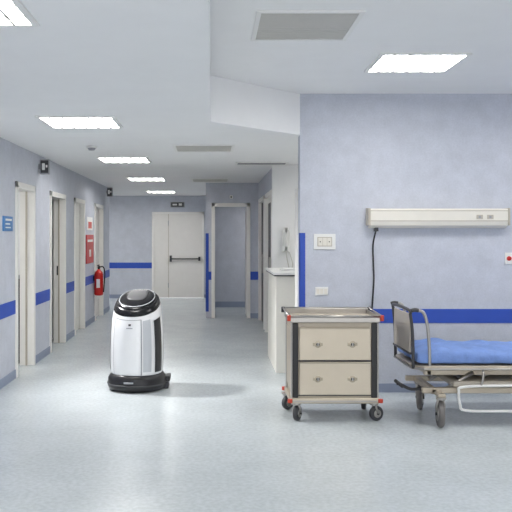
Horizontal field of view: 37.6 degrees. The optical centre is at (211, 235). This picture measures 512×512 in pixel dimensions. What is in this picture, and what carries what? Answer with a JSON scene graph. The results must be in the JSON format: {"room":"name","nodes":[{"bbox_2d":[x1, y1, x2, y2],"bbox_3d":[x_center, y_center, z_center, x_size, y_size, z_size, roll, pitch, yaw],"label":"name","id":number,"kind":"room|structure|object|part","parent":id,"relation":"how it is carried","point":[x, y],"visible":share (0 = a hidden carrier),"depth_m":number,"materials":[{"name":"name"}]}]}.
{"room":"hospital corridor","nodes":[
{"label":"hospital corridor","id":0,"kind":"room"},
{"bbox_2d":[18,191,52,338],"bbox_3d":[-3.410,0.265,12.700,2.380,2.470,10.800,0,0,0],"label":"wall","id":1,"kind":"structure","parent":0,"point":[18,191],"depth_m":9.10,"materials":[{"name":"white paint"}]},
{"bbox_2d":[0,137,108,378],"bbox_3d":[-2.150,0.265,6.850,0.140,2.470,16.700,0,0,0],"label":"wall","id":2,"kind":"structure","parent":0,"point":[17,163],"depth_m":9.10,"materials":[{"name":"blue paint"}]},
{"bbox_2d":[2,216,12,230],"bbox_3d":[-2.073,-0.125,7.615,0.014,0.150,0.350,0,0,0],"label":"wall sign","id":3,"kind":"object","parent":2,"relation":"attached to","point":[7,221],"visible":1,"depth_m":7.58,"materials":[{"name":"blue plastic"}]},
{"bbox_2d":[15,181,35,377],"bbox_3d":[-2.145,0.460,8.340,0.170,2.080,0.840,0,0,0],"label":"frame","id":4,"kind":"object","parent":2,"relation":"attached to","point":[19,186],"visible":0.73,"depth_m":8.70,"materials":[{"name":"beige metal"}]},
{"bbox_2d":[25,192,26,365],"bbox_3d":[-2.150,0.492,8.340,0.020,2.015,0.710,0,0,0],"label":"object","id":5,"kind":"object","parent":4,"relation":"attached to","point":[25,192],"depth_m":8.68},
{"bbox_2d":[38,159,49,174],"bbox_3d":[-2.015,-0.830,9.007,0.130,0.180,0.067,0,0,0],"label":"sign","id":6,"kind":"object","parent":2,"relation":"attached to","point":[44,166],"visible":1,"depth_m":8.98,"materials":[{"name":"black plastic"}]},
{"bbox_2d":[0,269,109,319],"bbox_3d":[-2.077,0.748,6.850,0.006,0.145,16.700,0,0,0],"label":"trim stripe","id":7,"kind":"structure","parent":2,"relation":"attached to","point":[7,309],"depth_m":9.12,"materials":[{"name":"blue plastic"}]},
{"bbox_2d":[0,306,109,388],"bbox_3d":[-2.075,1.455,6.850,0.010,0.090,16.700,0,0,0],"label":"baseboard","id":8,"kind":"structure","parent":2,"relation":"attached to","point":[4,381],"depth_m":9.16,"materials":[{"name":"grey plastic"}]},
{"bbox_2d":[49,191,65,352],"bbox_3d":[-2.145,0.460,10.100,0.170,2.080,1.000,0,0,0],"label":"frame","id":9,"kind":"object","parent":2,"relation":"attached to","point":[55,196],"visible":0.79,"depth_m":10.54,"materials":[{"name":"beige metal"}]},
{"bbox_2d":[58,199,59,342],"bbox_3d":[-2.150,0.492,10.100,0.020,2.015,0.870,0,0,0],"label":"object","id":10,"kind":"object","parent":9,"relation":"attached to","point":[58,199],"depth_m":10.52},
{"bbox_2d":[76,203,79,329],"bbox_3d":[-2.160,0.487,11.750,0.040,2.005,0.770,0,0,0],"label":"leaf","id":11,"kind":"object","parent":2,"relation":"attached to","point":[77,205],"visible":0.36,"depth_m":11.93,"materials":[{"name":"beige wood"}]},
{"bbox_2d":[74,198,84,334],"bbox_3d":[-2.145,0.460,11.750,0.170,2.080,0.900,0,0,0],"label":"frame","id":12,"kind":"object","parent":2,"relation":"attached to","point":[81,202],"visible":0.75,"depth_m":12.13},
{"bbox_2d":[86,235,93,263],"bbox_3d":[-2.071,0.220,12.715,0.017,0.480,0.730,0,0,0],"label":"sign","id":13,"kind":"object","parent":2,"relation":"attached to","point":[89,238],"visible":1,"depth_m":12.64,"materials":[{"name":"red paint"}]},
{"bbox_2d":[87,217,92,229],"bbox_3d":[-2.074,-0.210,12.725,0.012,0.220,0.550,0,0,0],"label":"sign","id":14,"kind":"object","parent":2,"relation":"attached to","point":[89,219],"visible":1,"depth_m":12.67,"materials":[{"name":"white plastic"}]},
{"bbox_2d":[96,208,98,315],"bbox_3d":[-2.160,0.487,13.750,0.040,2.005,0.870,0,0,0],"label":"leaf","id":15,"kind":"object","parent":2,"relation":"attached to","point":[97,209],"visible":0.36,"depth_m":14.02,"materials":[{"name":"beige wood"}]},
{"bbox_2d":[94,203,103,320],"bbox_3d":[-2.145,0.460,13.750,0.170,2.080,1.000,0,0,0],"label":"frame","id":16,"kind":"object","parent":2,"relation":"attached to","point":[100,207],"visible":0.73,"depth_m":14.19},
{"bbox_2d":[93,265,104,295],"bbox_3d":[-1.980,0.770,13.103,0.184,0.540,0.184,0,0,-32],"label":"fire extinguisher","id":17,"kind":"object","parent":2,"relation":"attached to","point":[99,287],"visible":1,"depth_m":13.06,"materials":[{"name":"red paint"}]},
{"bbox_2d":[106,187,112,196],"bbox_3d":[-2.015,-0.860,14.707,0.130,0.180,0.067,0,0,0],"label":"sign","id":18,"kind":"object","parent":2,"relation":"attached to","point":[109,192],"visible":1,"depth_m":14.68,"materials":[{"name":"black plastic"}]},
{"bbox_2d":[0,0,299,195],"bbox_3d":[0.050,-1.167,8.375,9.300,0.393,19.750,0,0,0],"label":"ceiling","id":19,"kind":"structure","parent":0,"point":[144,64],"depth_m":5.53,"materials":[{"name":"paint"}]},
{"bbox_2d":[0,0,39,26],"bbox_3d":[-1.110,-0.963,3.130,0.640,0.014,0.620,0,0,0],"label":"recessed light","id":20,"kind":"object","parent":19,"relation":"in","point":[13,13],"visible":1,"depth_m":3.28,"materials":[{"name":"white plastic"}]},
{"bbox_2d":[0,0,29,23],"bbox_3d":[-1.110,-0.967,3.130,0.580,0.005,0.560,0,0,0],"label":"diffuser","id":21,"kind":"object","parent":20,"relation":"attached to","point":[11,12],"depth_m":3.25,"materials":[{"name":"white plastic"}]},
{"bbox_2d":[35,116,122,127],"bbox_3d":[-1.110,-0.963,6.370,0.640,0.014,0.620,0,0,0],"label":"recessed light","id":22,"kind":"object","parent":19,"relation":"in","point":[51,121],"visible":1,"depth_m":6.31,"materials":[{"name":"white plastic"}]},
{"bbox_2d":[41,118,117,126],"bbox_3d":[-1.110,-0.967,6.370,0.580,0.005,0.560,0,0,0],"label":"diffuser","id":23,"kind":"object","parent":22,"relation":"attached to","point":[51,122],"depth_m":6.36,"materials":[{"name":"white plastic"}]},
{"bbox_2d":[86,146,96,150],"bbox_3d":[-1.300,-0.948,8.100,0.110,0.045,0.110,0,0,0],"label":"smoke detector","id":24,"kind":"object","parent":19,"relation":"attached to","point":[91,148],"visible":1,"depth_m":8.07,"materials":[{"name":"white plastic"}]},
{"bbox_2d":[96,157,151,162],"bbox_3d":[-1.110,-0.963,9.520,0.640,0.014,0.620,0,0,0],"label":"recessed light","id":25,"kind":"object","parent":19,"relation":"in","point":[102,159],"visible":1,"depth_m":9.45,"materials":[{"name":"white plastic"}]},
{"bbox_2d":[99,158,146,159],"bbox_3d":[-1.110,-0.967,9.520,0.580,0.005,0.560,0,0,0],"label":"diffuser","id":26,"kind":"object","parent":25,"relation":"attached to","point":[99,158],"depth_m":9.35,"materials":[{"name":"white plastic"}]},
{"bbox_2d":[126,178,166,180],"bbox_3d":[-1.110,-0.963,12.750,0.640,0.014,0.620,0,0,0],"label":"recessed light","id":27,"kind":"object","parent":19,"relation":"in","point":[129,179],"visible":1,"depth_m":12.74,"materials":[{"name":"white plastic"}]},
{"bbox_2d":[146,191,176,192],"bbox_3d":[-1.110,-0.963,16.400,0.640,0.014,0.620,0,0,0],"label":"recessed light","id":28,"kind":"object","parent":19,"relation":"in","point":[146,191],"visible":1,"depth_m":16.36,"materials":[{"name":"white plastic"}]},
{"bbox_2d":[172,144,234,151],"bbox_3d":[-0.090,-0.964,8.250,0.660,0.012,0.620,0,0,0],"label":"ceiling vent","id":29,"kind":"object","parent":19,"relation":"in","point":[177,147],"visible":1,"depth_m":8.16,"materials":[{"name":"white plastic"}]},
{"bbox_2d":[191,178,229,181],"bbox_3d":[-0.030,-0.964,13.000,0.660,0.012,0.700,0,0,0],"label":"ceiling vent","id":30,"kind":"object","parent":19,"relation":"in","point":[192,179],"visible":1,"depth_m":12.78,"materials":[{"name":"white plastic"}]},
{"bbox_2d":[235,162,288,164],"bbox_3d":[0.660,-0.964,10.000,0.700,0.012,0.340,0,0,0],"label":"ceiling vent","id":31,"kind":"object","parent":19,"relation":"in","point":[236,163],"visible":1,"depth_m":9.98,"materials":[{"name":"white plastic"}]},
{"bbox_2d":[109,196,205,293],"bbox_3d":[0.000,0.265,18.175,9.200,2.470,0.150,0,0,0],"label":"wall","id":32,"kind":"structure","parent":0,"point":[130,217],"depth_m":18.10,"materials":[{"name":"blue paint"}]},
{"bbox_2d":[109,263,151,267],"bbox_3d":[-2.975,0.710,18.097,3.050,0.140,0.006,0,0,0],"label":"trim","id":33,"kind":"structure","parent":32,"relation":"attached to","point":[111,265],"depth_m":18.09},
{"bbox_2d":[109,294,205,297],"bbox_3d":[-2.300,1.455,18.095,4.400,0.090,0.010,0,0,0],"label":"baseboard","id":34,"kind":"structure","parent":32,"relation":"attached to","point":[110,295],"depth_m":18.09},
{"bbox_2d":[154,214,167,297],"bbox_3d":[-1.228,0.480,18.135,0.345,2.020,0.050,0,0,0],"label":"leaf","id":35,"kind":"object","parent":32,"relation":"attached to","point":[160,220],"visible":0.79,"depth_m":18.11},
{"bbox_2d":[170,202,184,206],"bbox_3d":[-0.830,-0.755,18.067,0.340,0.130,0.067,0,0,0],"label":"exit sign","id":36,"kind":"object","parent":32,"relation":"attached to","point":[172,204],"visible":1,"depth_m":18.04,"materials":[{"name":"black plastic"}]},
{"bbox_2d":[152,212,203,297],"bbox_3d":[-0.820,0.460,18.160,1.260,2.080,0.160,0,0,0],"label":"frame","id":37,"kind":"object","parent":32,"relation":"attached to","point":[153,213],"visible":0.88,"depth_m":18.08,"materials":[{"name":"white metal"}]},
{"bbox_2d":[168,214,201,297],"bbox_3d":[-0.648,0.480,18.132,0.816,2.020,0.056,0,0,0],"label":"leaf","id":38,"kind":"object","parent":32,"relation":"attached to","point":[185,230],"depth_m":18.11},
{"bbox_3d":[-1.050,0.480,18.108,0.012,2.020,0.008,0,0,0],"label":"meeting strip","id":39,"kind":"part","parent":38,"relation":"part of","materials":[{"name":"white metal"}]},
{"bbox_2d":[170,255,199,261],"bbox_3d":[-0.650,0.545,18.070,0.740,0.150,0.080,0,0,0],"label":"push bar","id":40,"kind":"object","parent":38,"relation":"attached to","point":[171,258],"visible":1,"depth_m":18.03,"materials":[{"name":"grey metal"}]},
{"bbox_2d":[215,207,245,301],"bbox_3d":[1.495,0.265,15.850,3.010,2.470,0.100,0,0,0],"label":"wall","id":41,"kind":"structure","parent":0,"point":[229,221],"depth_m":15.80,"materials":[{"name":"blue paint"}]},
{"bbox_2d":[215,302,244,306],"bbox_3d":[1.495,1.440,15.795,3.010,0.120,0.010,0,0,0],"label":"baseboard","id":42,"kind":"structure","parent":41,"relation":"attached to","point":[217,304],"depth_m":15.79,"materials":[{"name":"plastic"}]},
{"bbox_2d":[206,183,258,317],"bbox_3d":[0.420,0.265,15.900,1.060,2.470,4.400,0,0,0],"label":"wall","id":43,"kind":"structure","parent":0,"point":[215,192],"depth_m":13.70,"materials":[{"name":"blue paint"}]},
{"bbox_2d":[206,233,208,311],"bbox_3d":[-0.088,0.665,13.726,0.056,1.430,0.068,0,0,0],"label":"guard","id":44,"kind":"object","parent":43,"relation":"attached to","point":[207,234],"visible":1,"depth_m":13.69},
{"bbox_2d":[211,203,249,317],"bbox_3d":[0.345,0.450,13.755,0.710,2.100,0.150,0,0,0],"label":"frame","id":45,"kind":"object","parent":43,"relation":"attached to","point":[213,205],"visible":1,"depth_m":13.68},
{"bbox_2d":[209,272,257,279],"bbox_3d":[0.395,0.725,13.697,0.910,0.150,0.006,0,0,0],"label":"trim","id":46,"kind":"structure","parent":43,"relation":"attached to","point":[253,275],"depth_m":13.69,"materials":[{"name":"blue plastic"}]},
{"bbox_2d":[245,208,245,313],"bbox_3d":[0.660,0.480,14.170,0.040,2.020,0.660,0,0,0],"label":"leaf","id":47,"kind":"object","parent":43,"relation":"attached to","point":[245,208],"visible":0.36,"depth_m":14.33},
{"bbox_2d":[250,313,257,317],"bbox_3d":[0.775,1.455,13.695,0.150,0.090,0.010,0,0,0],"label":"baseboard","id":48,"kind":"structure","parent":43,"relation":"attached to","point":[252,315],"depth_m":13.69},
{"bbox_2d":[0,298,511,511],"bbox_3d":[0.050,1.550,8.375,9.300,0.100,19.750,0,0,0],"label":"floor","id":49,"kind":"structure","parent":0,"point":[221,437],"depth_m":5.56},
{"bbox_2d":[18,275,19,363],"bbox_3d":[-2.600,0.985,8.935,0.740,1.030,0.310,0,0,0],"label":"door frame","id":50,"kind":"structure","parent":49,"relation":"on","point":[18,275],"depth_m":8.80,"materials":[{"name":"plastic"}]},
{"bbox_2d":[107,289,170,392],"bbox_3d":[-0.722,1.016,7.399,0.613,0.967,0.582,0,0,0],"label":"robot","id":51,"kind":"object","parent":49,"relation":"on","point":[136,334],"visible":1,"depth_m":7.19,"materials":[{"name":"white plastic"}]},
{"bbox_3d":[-0.735,0.588,7.420,0.207,0.095,0.207,0,0,0],"label":"lid","id":52,"kind":"part","parent":51,"relation":"part of","materials":[{"name":"grey plastic"}]},
{"bbox_3d":[-0.621,1.049,7.170,0.085,0.501,0.028,0,0,-25],"label":"panel grey","id":53,"kind":"part","parent":51,"relation":"part of","materials":[{"name":"white plastic"}]},
{"bbox_3d":[-0.524,1.046,7.262,0.026,0.528,0.117,0,0,29],"label":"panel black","id":54,"kind":"part","parent":51,"relation":"part of","materials":[{"name":"plastic"}]},
{"bbox_3d":[-0.458,1.465,7.470,0.060,0.070,0.200,0,0,0],"label":"squeegee blade","id":55,"kind":"part","parent":51,"relation":"part of","materials":[{"name":"black rubber"}]},
{"bbox_2d":[265,268,294,372],"bbox_3d":[1.250,0.950,8.800,1.160,1.100,1.260,0,0,0],"label":"reception counter","id":56,"kind":"object","parent":49,"relation":"on","point":[281,284],"depth_m":8.20,"materials":[{"name":"white plastic"}]},
{"bbox_2d":[279,268,294,270],"bbox_3d":[0.950,0.388,8.705,0.300,0.025,0.410,0,0,0],"label":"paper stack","id":57,"kind":"object","parent":56,"relation":"on","point":[281,269],"visible":0.57,"depth_m":8.53,"materials":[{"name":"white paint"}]},
{"bbox_2d":[281,307,383,420],"bbox_3d":[0.998,1.059,6.298,0.793,0.882,0.545,0,0,0],"label":"cart","id":58,"kind":"object","parent":49,"relation":"on","point":[332,353],"visible":1,"depth_m":6.06,"materials":[{"name":"beige plastic"}]},
{"bbox_3d":[0.995,0.688,6.300,0.720,0.025,0.480,0,0,0],"label":"plate","id":59,"kind":"part","parent":58,"relation":"part of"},
{"bbox_3d":[0.995,0.638,6.295,0.760,0.038,0.524,0,0,0],"label":"rail","id":60,"kind":"part","parent":58,"relation":"part of","materials":[{"name":"metal"}]},
{"bbox_2d":[390,301,511,426],"bbox_3d":[2.577,1.036,6.218,2.116,0.928,0.854,0,0,0],"label":"hospital bed","id":61,"kind":"object","parent":49,"relation":"on","point":[472,366],"visible":1,"depth_m":6.00,"materials":[{"name":"blue fabric"}]},
{"bbox_3d":[1.596,0.782,6.290,0.016,0.315,0.520,0,0,0],"label":"headboard panel","id":62,"kind":"part","parent":61,"relation":"part of","materials":[{"name":"beige plastic"}]},
{"bbox_3d":[1.597,0.818,6.290,0.052,0.484,0.609,0,0,0],"label":"headboard frame","id":63,"kind":"part","parent":61,"relation":"part of","materials":[{"name":"grey metal"}]},
{"bbox_3d":[1.685,0.819,5.960,0.117,0.483,0.025,0,0,0],"label":"push handle","id":64,"kind":"part","parent":61,"relation":"part of","materials":[{"name":"metal"}]},
{"bbox_3d":[2.610,0.950,6.285,1.978,0.151,0.669,0,0,0],"label":"mattress","id":65,"kind":"part","parent":61,"relation":"part of","materials":[{"name":"blue fabric"}]},
{"bbox_3d":[1.980,1.160,6.010,0.239,0.170,0.034,0,0,0],"label":"lift arm","id":66,"kind":"part","parent":61,"relation":"part of","materials":[{"name":"metal"}]},
{"bbox_2d":[259,165,297,267],"bbox_3d":[1.960,0.265,10.525,2.280,2.470,6.350,0,0,0],"label":"wall","id":67,"kind":"structure","parent":0,"point":[284,177],"depth_m":10.20,"materials":[{"name":"white paint"}]},
{"bbox_2d":[258,195,264,329],"bbox_3d":[0.887,0.425,12.700,0.125,2.150,1.400,0,0,0],"label":"frame","id":68,"kind":"object","parent":67,"relation":"attached to","point":[261,200],"visible":0.55,"depth_m":13.33,"materials":[{"name":"white metal"}]},
{"bbox_2d":[262,203,262,321],"bbox_3d":[0.900,0.455,12.700,0.040,2.070,1.260,0,0,0],"label":"leaf","id":69,"kind":"object","parent":67,"relation":"attached to","point":[262,203],"visible":0.14,"depth_m":13.07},
{"bbox_2d":[265,189,271,331],"bbox_3d":[0.887,0.425,11.100,0.125,2.150,1.300,0,0,0],"label":"frame","id":70,"kind":"object","parent":67,"relation":"attached to","point":[268,195],"visible":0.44,"depth_m":11.68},
{"bbox_2d":[268,202,270,267],"bbox_3d":[0.876,0.450,11.315,0.008,1.900,0.630,0,0,0],"label":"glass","id":71,"kind":"object","parent":67,"relation":"attached to","point":[269,204],"visible":0.29,"depth_m":11.37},
{"bbox_2d":[282,227,292,267],"bbox_3d":[1.023,0.183,10.143,0.146,0.606,0.115,0,0,0],"label":"wall telephone","id":72,"kind":"object","parent":67,"relation":"attached to","point":[285,232],"visible":0.86,"depth_m":10.09,"materials":[{"name":"white plastic"}]},
{"bbox_2d":[295,188,297,306],"bbox_3d":[0.892,0.515,7.455,0.115,1.970,0.210,0,0,0],"label":"trim","id":73,"kind":"structure","parent":67,"relation":"attached to","point":[296,190],"depth_m":7.41,"materials":[{"name":"white plastic"}]},
{"bbox_2d":[210,0,511,93],"bbox_3d":[2.200,-1.415,2.900,5.000,0.100,8.800,0,0,0],"label":"ceiling","id":74,"kind":"structure","parent":0,"point":[481,28],"depth_m":5.46,"materials":[{"name":"paint"}]},
{"bbox_2d":[251,10,365,40],"bbox_3d":[0.600,-1.359,4.870,0.660,0.012,0.680,0,0,0],"label":"ceiling air vent","id":75,"kind":"object","parent":74,"relation":"attached to","point":[269,25],"depth_m":4.82,"materials":[{"name":"grey metal"}]},
{"bbox_2d":[364,53,471,72],"bbox_3d":[1.600,-1.358,5.900,0.680,0.014,0.620,0,0,0],"label":"ceiling light","id":76,"kind":"object","parent":74,"relation":"attached to","point":[385,62],"depth_m":5.88,"materials":[{"name":"white plastic"}]},
{"bbox_2d":[298,94,511,382],"bbox_3d":[2.723,0.068,7.275,3.755,2.865,0.150,0,0,0],"label":"wall","id":77,"kind":"structure","parent":0,"point":[357,152],"depth_m":7.20,"materials":[{"name":"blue paint"}]},
{"bbox_2d":[299,233,304,306],"bbox_3d":[0.867,0.403,7.221,0.056,0.865,0.057,0,0,0],"label":"trim","id":78,"kind":"structure","parent":77,"relation":"attached to","point":[301,235],"depth_m":7.19,"materials":[{"name":"blue plastic"}]},
{"bbox_2d":[315,287,327,294],"bbox_3d":[1.052,0.530,7.192,0.125,0.080,0.015,0,0,0],"label":"wall socket","id":79,"kind":"object","parent":77,"relation":"attached to","point":[318,290],"visible":1,"depth_m":7.19,"materials":[{"name":"white plastic"}]},
{"bbox_2d":[314,234,335,249],"bbox_3d":[1.080,0.055,7.194,0.210,0.150,0.012,0,0,0],"label":"plate","id":80,"kind":"object","parent":77,"relation":"attached to","point":[333,247],"visible":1,"depth_m":7.19,"materials":[{"name":"white plastic"}]},
{"bbox_2d":[317,237,331,245],"bbox_3d":[1.080,0.055,7.186,0.140,0.090,0.004,0,0,0],"label":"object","id":81,"kind":"object","parent":80,"relation":"attached to","point":[317,237],"visible":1,"depth_m":7.18,"materials":[{"name":"white plastic"}]},
{"bbox_2d":[318,238,330,245],"bbox_3d":[1.080,0.055,7.182,0.126,0.076,0.004,0,0,0],"label":"modules","id":82,"kind":"object","parent":81,"relation":"attached to","point":[326,242],"visible":1,"depth_m":7.18},
{"bbox_2d":[379,383,448,391],"bbox_3d":[2.723,1.458,7.195,3.755,0.085,0.010,0,0,0],"label":"baseboard","id":83,"kind":"structure","parent":77,"relation":"attached to","point":[383,387],"depth_m":7.19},
{"bbox_2d":[366,208,509,308],"bbox_3d":[2.147,0.228,7.142,1.345,0.986,0.116,0,0,0],"label":"lamp","id":84,"kind":"object","parent":77,"relation":"attached to","point":[375,218],"visible":0.98,"depth_m":7.09,"materials":[{"name":"white plastic"}]},
{"bbox_2d":[372,309,511,322],"bbox_3d":[2.723,0.767,7.197,3.755,0.135,0.006,0,0,0],"label":"trim stripe","id":85,"kind":"structure","parent":77,"relation":"attached to","point":[433,315],"depth_m":7.20,"materials":[{"name":"blue paint"}]},
{"bbox_2d":[505,253,511,263],"bbox_3d":[2.890,0.215,7.188,0.160,0.110,0.024,0,0,0],"label":"button","id":86,"kind":"object","parent":77,"relation":"attached to","point":[508,256],"visible":1,"depth_m":7.19,"materials":[{"name":"white plastic"}]}
]}

